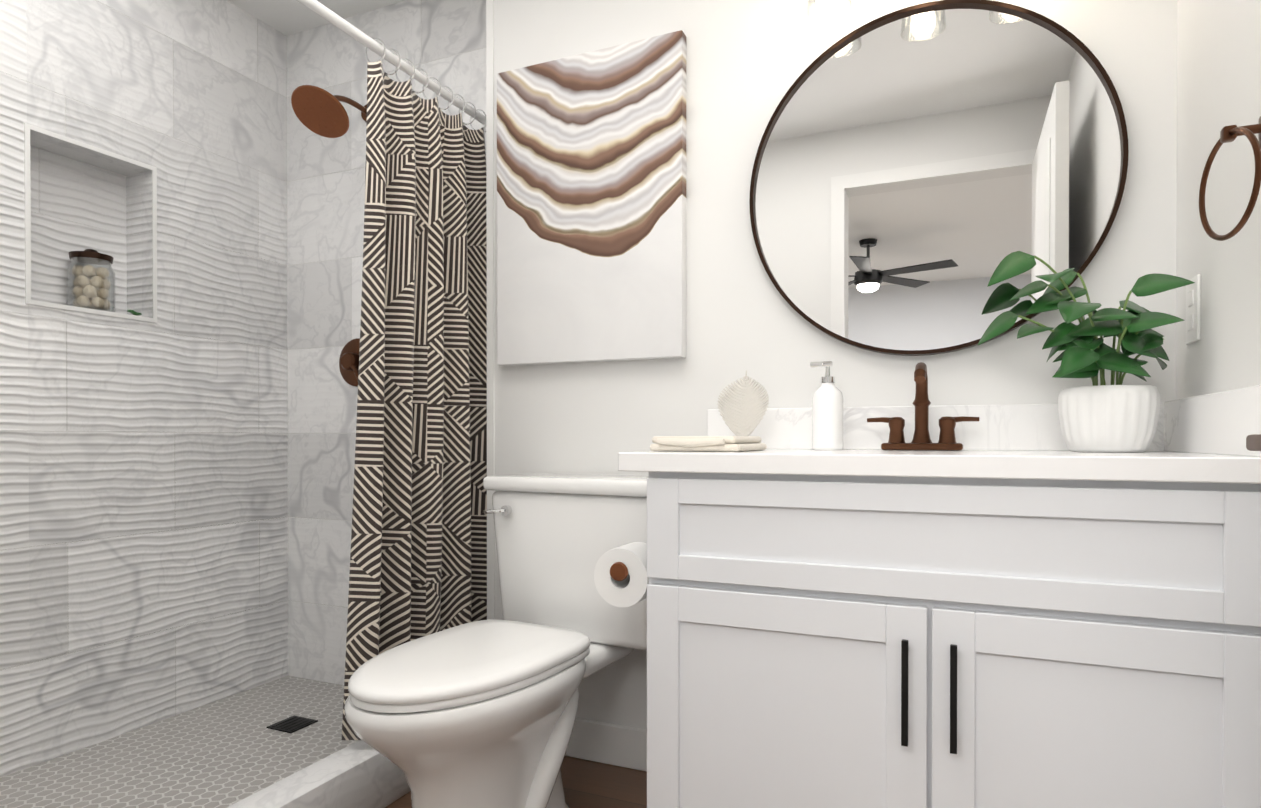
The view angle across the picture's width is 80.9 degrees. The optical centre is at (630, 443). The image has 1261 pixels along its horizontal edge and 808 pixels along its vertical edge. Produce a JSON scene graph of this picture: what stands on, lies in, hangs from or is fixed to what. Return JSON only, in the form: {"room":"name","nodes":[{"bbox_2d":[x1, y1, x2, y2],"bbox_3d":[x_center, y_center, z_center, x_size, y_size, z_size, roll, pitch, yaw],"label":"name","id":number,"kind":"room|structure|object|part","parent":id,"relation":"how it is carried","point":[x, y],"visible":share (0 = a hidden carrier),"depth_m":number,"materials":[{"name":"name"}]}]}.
{"room":"bathroom","nodes":[
{"label":"bathroom","id":0,"kind":"room"},
{"bbox_2d":[0,0,287,777],"bbox_3d":[-1.684,-0.291,1.799,0.150,2.320,2.120,0,0,24],"label":"wall","id":1,"kind":"structure","parent":0,"point":[143,523],"depth_m":2.19,"materials":[{"name":"tile"}]},
{"bbox_2d":[24,123,156,322],"bbox_3d":[-1.488,-0.592,2.055,0.004,0.464,0.342,0,0,24],"label":"trim","id":2,"kind":"structure","parent":1,"relation":"attached to","point":[27,173],"depth_m":2.00,"materials":[{"name":"white tile"}]},
{"bbox_2d":[67,249,114,311],"bbox_3d":[-1.535,-0.463,2.104,0.112,0.179,0.112,0,0,24],"label":"jar","id":3,"kind":"object","parent":1,"relation":"in","point":[92,285],"visible":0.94,"depth_m":2.08,"materials":[{"name":"clear glass"}]},
{"bbox_3d":[-1.535,-0.536,2.104,0.104,0.032,0.104,0,0,24],"label":"lid","id":4,"kind":"part","parent":3,"relation":"part of","materials":[{"name":"brown wood"}]},
{"bbox_2d":[127,310,141,315],"bbox_3d":[-1.460,-0.384,2.176,0.038,0.017,0.035,0,0,24],"label":"sprig","id":5,"kind":"object","parent":1,"relation":"in","point":[133,312],"visible":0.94,"depth_m":2.17,"materials":[{"name":"green plant"}]},
{"bbox_2d":[228,0,404,35],"bbox_3d":[-0.424,-1.507,1.240,2.900,0.120,2.120,0,0,24],"label":"ceiling","id":6,"kind":"structure","parent":0,"point":[287,17],"depth_m":2.48,"materials":[{"name":"paint"}]},
{"bbox_2d":[287,0,485,684],"bbox_3d":[-0.774,-0.295,2.503,0.950,2.320,0.100,0,0,24],"label":"wall","id":7,"kind":"structure","parent":0,"point":[443,42],"depth_m":2.57,"materials":[{"name":"tile"}]},
{"bbox_2d":[291,85,366,137],"bbox_3d":[-0.925,-1.055,2.348,0.177,0.172,0.302,0,0,24],"label":"shower head","id":8,"kind":"object","parent":7,"relation":"attached to","point":[320,111],"visible":0.96,"depth_m":2.28},
{"bbox_3d":[-0.920,-1.092,2.390,0.064,0.099,0.219,0,0,24],"label":"arm","id":9,"kind":"part","parent":8,"relation":"part of"},
{"bbox_2d":[339,338,359,386],"bbox_3d":[-0.938,-0.275,2.491,0.164,0.164,0.059,0,0,24],"label":"shower valve","id":10,"kind":"object","parent":7,"relation":"attached to","point":[349,363],"visible":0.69,"depth_m":2.50,"materials":[{"name":"brown metal"}]},
{"bbox_2d":[296,0,485,131],"bbox_3d":[-0.822,-0.989,1.428,0.052,0.052,1.900,0,0,24],"label":"curtain rod","id":11,"kind":"object","parent":7,"relation":"attached to","point":[336,20],"visible":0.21,"depth_m":1.87,"materials":[{"name":"white metal"}]},
{"bbox_2d":[341,38,486,740],"bbox_3d":[-0.569,-0.154,2.011,0.141,1.715,0.578,0,0,24],"label":"shower curtain","id":12,"kind":"object","parent":11,"relation":"hanging from","point":[418,560],"visible":0.79,"depth_m":2.00,"materials":[{"name":"fabric"}]},
{"bbox_2d":[486,0,494,619],"bbox_3d":[-0.408,-0.363,2.155,0.024,2.180,0.004,0,0,24],"label":"trim","id":13,"kind":"structure","parent":7,"relation":"attached to","point":[490,277],"depth_m":2.15,"materials":[{"name":"white paint"}]},
{"bbox_2d":[385,756,646,807],"bbox_3d":[-0.424,0.923,1.254,2.900,0.100,2.120,0,0,24],"label":"floor","id":14,"kind":"structure","parent":0,"point":[589,784],"depth_m":1.87,"materials":[{"name":"brown wood"}]},
{"bbox_2d":[0,675,358,807],"bbox_3d":[-1.222,0.855,1.615,0.850,0.030,1.900,0,0,24],"label":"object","id":15,"kind":"structure","parent":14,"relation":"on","point":[226,752],"depth_m":1.97,"materials":[{"name":"tile"}]},
{"bbox_2d":[266,716,317,732],"bbox_3d":[-1.005,0.834,2.196,0.100,0.006,0.100,0,0,24],"label":"floor drain","id":16,"kind":"object","parent":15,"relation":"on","point":[291,724],"visible":1,"depth_m":2.19,"materials":[{"name":"black metal"}]},
{"bbox_2d":[227,740,410,807],"bbox_3d":[-0.787,0.801,1.424,0.100,0.140,1.900,0,0,24],"label":"shower curb","id":17,"kind":"object","parent":14,"relation":"on","point":[360,774],"depth_m":1.66,"materials":[{"name":"stone"}]},
{"bbox_2d":[344,473,648,807],"bbox_3d":[-0.217,0.478,1.625,0.516,0.785,0.829,0,0,24],"label":"toilet","id":18,"kind":"object","parent":14,"relation":"on","point":[479,714],"visible":0.96,"depth_m":1.55,"materials":[{"name":"white ceramic"}]},
{"bbox_3d":[-0.330,0.437,1.516,0.363,0.028,0.529,0,0,24],"label":"lid","id":19,"kind":"part","parent":18,"relation":"part of","materials":[{"name":"white plastic"}]},
{"bbox_3d":[-0.329,0.460,1.518,0.359,0.017,0.525,0,0,24],"label":"seat","id":20,"kind":"part","parent":18,"relation":"part of","materials":[{"name":"white plastic"}]},
{"bbox_3d":[-0.337,0.169,1.867,0.075,0.026,0.025,0,0,24],"label":"lever","id":21,"kind":"part","parent":18,"relation":"part of","materials":[{"name":"silver metal"}]},
{"bbox_3d":[-0.108,0.102,1.872,0.516,0.036,0.271,0,0,24],"label":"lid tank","id":22,"kind":"part","parent":18,"relation":"part of","materials":[{"name":"white ceramic"}]},
{"bbox_3d":[-0.106,0.302,1.876,0.490,0.362,0.245,0,0,24],"label":"tank","id":23,"kind":"part","parent":18,"relation":"part of","materials":[{"name":"white ceramic"}]},
{"bbox_2d":[618,385,1260,807],"bbox_3d":[0.534,0.394,1.427,0.980,0.955,0.586,0,0,24],"label":"bathroom vanity","id":24,"kind":"object","parent":14,"relation":"on","point":[1014,607],"visible":0.98,"depth_m":1.17,"materials":[{"name":"white paint"}]},
{"bbox_2d":[594,542,648,606],"bbox_3d":[0.015,0.265,1.512,0.137,0.117,0.158,0,0,24],"label":"toilet paper roll","id":25,"kind":"object","parent":24,"relation":"attached to","point":[621,578],"visible":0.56,"depth_m":1.45,"materials":[{"name":"white paper"}]},
{"bbox_3d":[0.034,0.251,1.504,0.098,0.050,0.158,0,0,24],"label":"arm","id":26,"kind":"part","parent":25,"relation":"part of"},
{"bbox_2d":[650,436,766,451],"bbox_3d":[0.166,0.000,1.546,0.187,0.030,0.242,0,0,24],"label":"hand towel","id":27,"kind":"object","parent":24,"relation":"on","point":[712,443],"visible":1,"depth_m":1.45,"materials":[{"name":"beige fabric"}]},
{"bbox_2d":[717,370,768,435],"bbox_3d":[0.260,-0.077,1.702,0.122,0.182,0.034,0,0,24],"label":"leaf sculpture","id":28,"kind":"object","parent":24,"relation":"on","point":[744,403],"visible":0.96,"depth_m":1.70,"materials":[{"name":"beige ceramic"}]},
{"bbox_2d":[810,361,842,449],"bbox_3d":[0.440,-0.085,1.655,0.072,0.198,0.068,0,0,24],"label":"soap dispenser","id":29,"kind":"object","parent":24,"relation":"on","point":[827,415],"visible":0.98,"depth_m":1.63,"materials":[{"name":"white"}]},
{"bbox_2d":[867,362,978,450],"bbox_3d":[0.615,-0.078,1.564,0.226,0.187,0.133,0,0,24],"label":"faucet","id":30,"kind":"object","parent":24,"relation":"on","point":[921,403],"visible":1,"depth_m":1.58,"materials":[{"name":"brown metal"}]},
{"bbox_2d":[977,251,1194,451],"bbox_3d":[0.852,-0.180,1.407,0.344,0.393,0.222,0,0,24],"label":"plant","id":31,"kind":"object","parent":24,"relation":"on","point":[1112,417],"visible":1,"depth_m":1.36,"materials":[{"name":"green plant"}]},
{"bbox_3d":[0.902,-0.045,1.398,0.163,0.122,0.161,0,0,24],"label":"pot","id":32,"kind":"part","parent":31,"relation":"part of","materials":[{"name":"white ceramic"}]},
{"bbox_2d":[494,0,1176,729],"bbox_3d":[0.454,-0.291,1.881,1.800,2.320,0.252,0,0,24],"label":"wall","id":33,"kind":"structure","parent":0,"point":[748,62],"depth_m":1.71,"materials":[{"name":"paint"}]},
{"bbox_2d":[497,30,685,365],"bbox_3d":[-0.118,-0.637,2.008,0.560,0.830,0.036,0,0,24],"label":"canvas art","id":34,"kind":"object","parent":33,"relation":"attached to","point":[591,206],"visible":1,"depth_m":1.98},
{"bbox_2d":[565,718,646,771],"bbox_3d":[-0.077,0.814,2.011,0.703,0.108,0.014,0,0,24],"label":"baseboard","id":35,"kind":"structure","parent":33,"relation":"attached to","point":[611,744],"depth_m":1.98,"materials":[{"name":"white paint"}]},
{"bbox_2d":[806,0,921,21],"bbox_3d":[0.632,-1.125,1.608,0.480,0.300,0.160,0,0,24],"label":"sconce","id":36,"kind":"object","parent":33,"relation":"attached to","point":[812,5],"visible":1,"depth_m":1.69,"materials":[{"name":"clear glass"}]},
{"bbox_3d":[0.657,-0.592,1.670,0.784,0.784,0.032,0,0,24],"label":"mirror","id":37,"kind":"part","parent":33,"relation":"part of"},
{"bbox_2d":[1176,0,1260,399],"bbox_3d":[0.790,-0.283,0.594,0.150,2.320,1.900,0,0,24],"label":"wall","id":38,"kind":"structure","parent":0,"point":[1218,65],"depth_m":1.25,"materials":[{"name":"paint"}]},
{"bbox_2d":[1186,274,1200,344],"bbox_3d":[1.047,-0.248,1.377,0.008,0.120,0.076,0,0,24],"label":"electrical outlet plate","id":39,"kind":"object","parent":38,"relation":"attached to","point":[1193,312],"visible":1,"depth_m":1.36,"materials":[{"name":"white plastic"}]},
{"bbox_2d":[1199,116,1260,240],"bbox_3d":[0.871,-0.380,1.050,0.068,0.176,0.152,0,0,24],"label":"towel ring","id":40,"kind":"object","parent":38,"relation":"attached to","point":[1230,133],"visible":1,"depth_m":1.05,"materials":[{"name":"brown metal"}]},
{"bbox_3d":[-0.826,-0.347,0.331,2.600,2.450,0.120,0,0,24],"label":"wall","id":41,"kind":"structure","parent":0,"visible":0},
{"bbox_3d":[0.466,-0.142,0.284,0.044,2.018,0.796,0,0,24],"label":"door","id":42,"kind":"structure","parent":41,"relation":"in","visible":0},
{"bbox_2d":[1246,434,1260,450],"bbox_3d":[0.536,0.000,0.575,0.062,0.066,0.151,0,0,24],"label":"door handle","id":43,"kind":"structure","parent":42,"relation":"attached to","point":[1253,442],"depth_m":0.62,"materials":[{"name":"brown metal"}]}
]}

